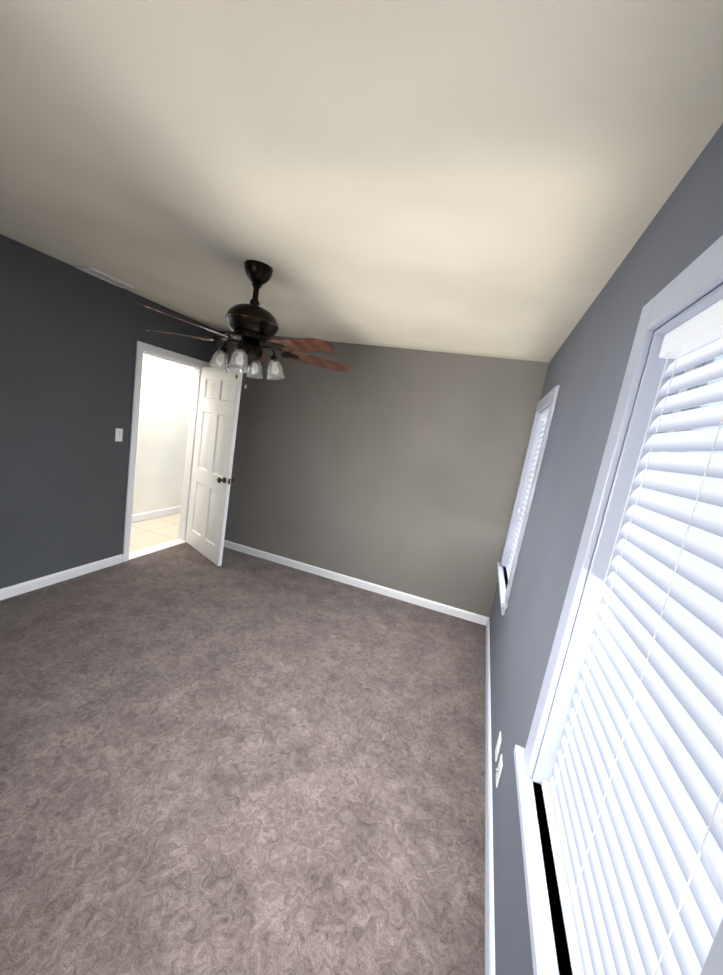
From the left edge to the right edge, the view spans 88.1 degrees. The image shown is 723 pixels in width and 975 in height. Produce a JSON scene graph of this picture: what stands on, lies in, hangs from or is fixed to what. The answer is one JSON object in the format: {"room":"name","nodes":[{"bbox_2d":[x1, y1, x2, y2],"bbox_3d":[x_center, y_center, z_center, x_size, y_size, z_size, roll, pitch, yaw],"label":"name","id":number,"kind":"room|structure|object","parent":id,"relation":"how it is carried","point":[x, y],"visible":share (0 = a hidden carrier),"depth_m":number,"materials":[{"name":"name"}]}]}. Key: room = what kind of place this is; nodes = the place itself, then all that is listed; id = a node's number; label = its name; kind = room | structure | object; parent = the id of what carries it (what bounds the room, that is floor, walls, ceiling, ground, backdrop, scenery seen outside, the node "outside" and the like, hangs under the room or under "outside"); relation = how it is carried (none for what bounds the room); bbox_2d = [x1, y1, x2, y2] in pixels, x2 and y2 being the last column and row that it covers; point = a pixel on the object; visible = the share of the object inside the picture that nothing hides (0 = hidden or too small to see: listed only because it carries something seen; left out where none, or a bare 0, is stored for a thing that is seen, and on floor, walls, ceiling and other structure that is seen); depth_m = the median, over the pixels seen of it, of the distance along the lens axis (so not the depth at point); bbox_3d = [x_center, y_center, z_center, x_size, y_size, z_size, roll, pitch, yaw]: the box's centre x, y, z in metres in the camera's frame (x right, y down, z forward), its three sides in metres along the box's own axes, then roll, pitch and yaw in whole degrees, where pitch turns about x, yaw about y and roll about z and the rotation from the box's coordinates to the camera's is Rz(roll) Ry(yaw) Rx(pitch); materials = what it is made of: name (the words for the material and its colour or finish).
{"room":"empty bedroom","nodes":[
{"label":"empty bedroom","id":0,"kind":"room"},
{"bbox_2d":[0,234,217,588],"bbox_3d":[-2.547,-0.365,2.343,0.140,2.450,4.330,12,9,17],"label":"wall","id":1,"kind":"structure","parent":0,"point":[70,336],"depth_m":2.87,"materials":[{"name":"grey paint"}]},
{"bbox_2d":[0,554,122,600],"bbox_3d":[-2.669,0.793,2.495,0.014,0.083,4.316,12,9,17],"label":"baseboard","id":2,"kind":"structure","parent":1,"relation":"attached to","point":[25,587],"depth_m":3.04,"materials":[{"name":"white wood"}]},
{"bbox_2d":[115,428,122,440],"bbox_3d":[-2.140,-0.464,3.309,0.019,0.115,0.070,12,9,17],"label":"light switch","id":3,"kind":"object","parent":1,"relation":"attached to","point":[118,434],"visible":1,"depth_m":3.30,"materials":[{"name":"white plastic"}]},
{"bbox_2d":[122,341,209,561],"bbox_3d":[-2.066,-0.343,3.901,0.172,2.069,0.920,12,9,17],"label":"door frame","id":4,"kind":"structure","parent":1,"relation":"attached to","point":[142,348],"depth_m":3.77,"materials":[{"name":"white wood"}]},
{"bbox_2d":[186,367,242,565],"bbox_3d":[-1.593,-0.247,3.949,0.744,1.993,0.411,12,9,17],"label":"door","id":5,"kind":"structure","parent":1,"relation":"in","point":[217,421],"depth_m":3.91,"materials":[{"name":"white wood"}]},
{"bbox_2d":[129,513,179,552],"bbox_3d":[-2.679,0.590,4.376,0.904,0.096,4.600,12,9,17],"label":"floor","id":6,"kind":"structure","parent":0,"point":[147,533],"depth_m":4.56,"materials":[{"name":"beige tile"}]},
{"bbox_2d":[132,354,193,514],"bbox_3d":[-2.472,-0.647,4.180,0.904,2.444,4.600,12,9,17],"label":"wall","id":7,"kind":"structure","parent":0,"point":[165,400],"depth_m":4.90,"materials":[{"name":"white paint"}]},
{"bbox_2d":[131,506,180,522],"bbox_3d":[-2.615,0.500,4.346,0.804,0.100,4.400,12,9,17],"label":"baseboard","id":8,"kind":"structure","parent":7,"relation":"attached to","point":[154,514],"depth_m":5.05,"materials":[{"name":"white wood"}]},
{"bbox_2d":[0,542,485,974],"bbox_3d":[-1.091,1.228,2.020,3.698,0.100,4.610,12,9,17],"label":"floor","id":9,"kind":"structure","parent":0,"point":[237,763],"depth_m":1.71,"materials":[{"name":"grey carpet"}]},
{"bbox_2d":[0,0,722,362],"bbox_3d":[-0.677,-1.247,1.627,3.698,0.100,4.610,12,9,17],"label":"ceiling","id":10,"kind":"structure","parent":0,"point":[494,178],"depth_m":1.12,"materials":[{"name":"paint"}]},
{"bbox_2d":[75,266,133,287],"bbox_3d":[-1.939,-1.593,2.840,0.150,0.012,0.350,12,9,17],"label":"ceiling vent","id":11,"kind":"object","parent":10,"relation":"in","point":[103,276],"visible":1,"depth_m":2.81,"materials":[{"name":"white metal"}]},
{"bbox_2d":[137,260,349,388],"bbox_3d":[-0.661,-0.922,2.158,1.262,0.692,1.225,12,9,17],"label":"fan","id":12,"kind":"object","parent":10,"relation":"hanging from","point":[253,326],"visible":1,"depth_m":2.10,"materials":[{"name":"black metal"}]},
{"bbox_2d":[216,330,548,616],"bbox_3d":[-0.178,-0.227,3.933,3.698,2.440,0.140,12,9,17],"label":"wall","id":13,"kind":"structure","parent":0,"point":[398,469],"depth_m":3.71,"materials":[{"name":"grey paint"}]},
{"bbox_2d":[224,540,488,625],"bbox_3d":[-0.395,0.928,4.043,3.418,0.083,0.014,12,9,17],"label":"baseboard","id":14,"kind":"structure","parent":13,"relation":"attached to","point":[423,602],"depth_m":3.91,"materials":[{"name":"white wood"}]},
{"bbox_2d":[489,123,722,974],"bbox_3d":[0.779,0.351,1.304,0.140,2.440,4.330,12,9,17],"label":"wall","id":15,"kind":"structure","parent":0,"point":[587,366],"depth_m":1.40,"materials":[{"name":"grey paint"}]},
{"bbox_2d":[485,618,494,974],"bbox_3d":[0.513,1.483,1.502,0.014,0.083,4.316,12,9,17],"label":"baseboard","id":16,"kind":"structure","parent":15,"relation":"attached to","point":[489,926],"depth_m":1.55,"materials":[{"name":"white wood"}]},
{"bbox_2d":[495,731,500,760],"bbox_3d":[0.665,1.263,1.825,0.008,0.115,0.070,12,9,17],"label":"electrical outlet","id":17,"kind":"object","parent":15,"relation":"attached to","point":[498,744],"visible":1,"depth_m":1.81,"materials":[{"name":"white plastic"}]},
{"bbox_2d":[496,754,502,786],"bbox_3d":[0.616,1.276,1.688,0.015,0.115,0.070,12,9,17],"label":"electrical outlet","id":18,"kind":"object","parent":15,"relation":"attached to","point":[499,768],"visible":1,"depth_m":1.67,"materials":[{"name":"white plastic"}]},
{"bbox_2d":[497,385,559,615],"bbox_3d":[1.295,0.086,2.879,0.162,1.563,1.000,12,9,17],"label":"window","id":19,"kind":"structure","parent":15,"relation":"in","point":[550,398],"depth_m":3.04,"materials":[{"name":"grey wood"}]},
{"bbox_2d":[506,410,548,579],"bbox_3d":[1.298,0.088,2.878,0.070,1.358,0.718,12,9,17],"label":"window blind","id":20,"kind":"object","parent":19,"relation":"attached to","point":[544,415],"visible":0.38,"depth_m":3.10,"materials":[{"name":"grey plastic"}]},
{"bbox_2d":[514,235,722,974],"bbox_3d":[0.572,0.308,0.718,0.162,1.563,1.010,12,9,17],"label":"window","id":21,"kind":"structure","parent":15,"relation":"in","point":[700,276],"depth_m":1.03,"materials":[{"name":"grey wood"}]},
{"bbox_2d":[542,299,722,974],"bbox_3d":[0.576,0.311,0.717,0.070,1.358,0.728,12,9,17],"label":"window blind","id":22,"kind":"object","parent":21,"relation":"attached to","point":[632,789],"visible":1,"depth_m":0.73,"materials":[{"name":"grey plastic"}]},
{"bbox_2d":[656,355,722,471],"bbox_3d":[0.632,0.317,0.699,0.045,1.351,0.736,12,9,17],"label":"window unit","id":23,"kind":"structure","parent":15,"relation":"in","point":[706,383],"depth_m":0.89,"materials":[{"name":"white glass"}]}
]}

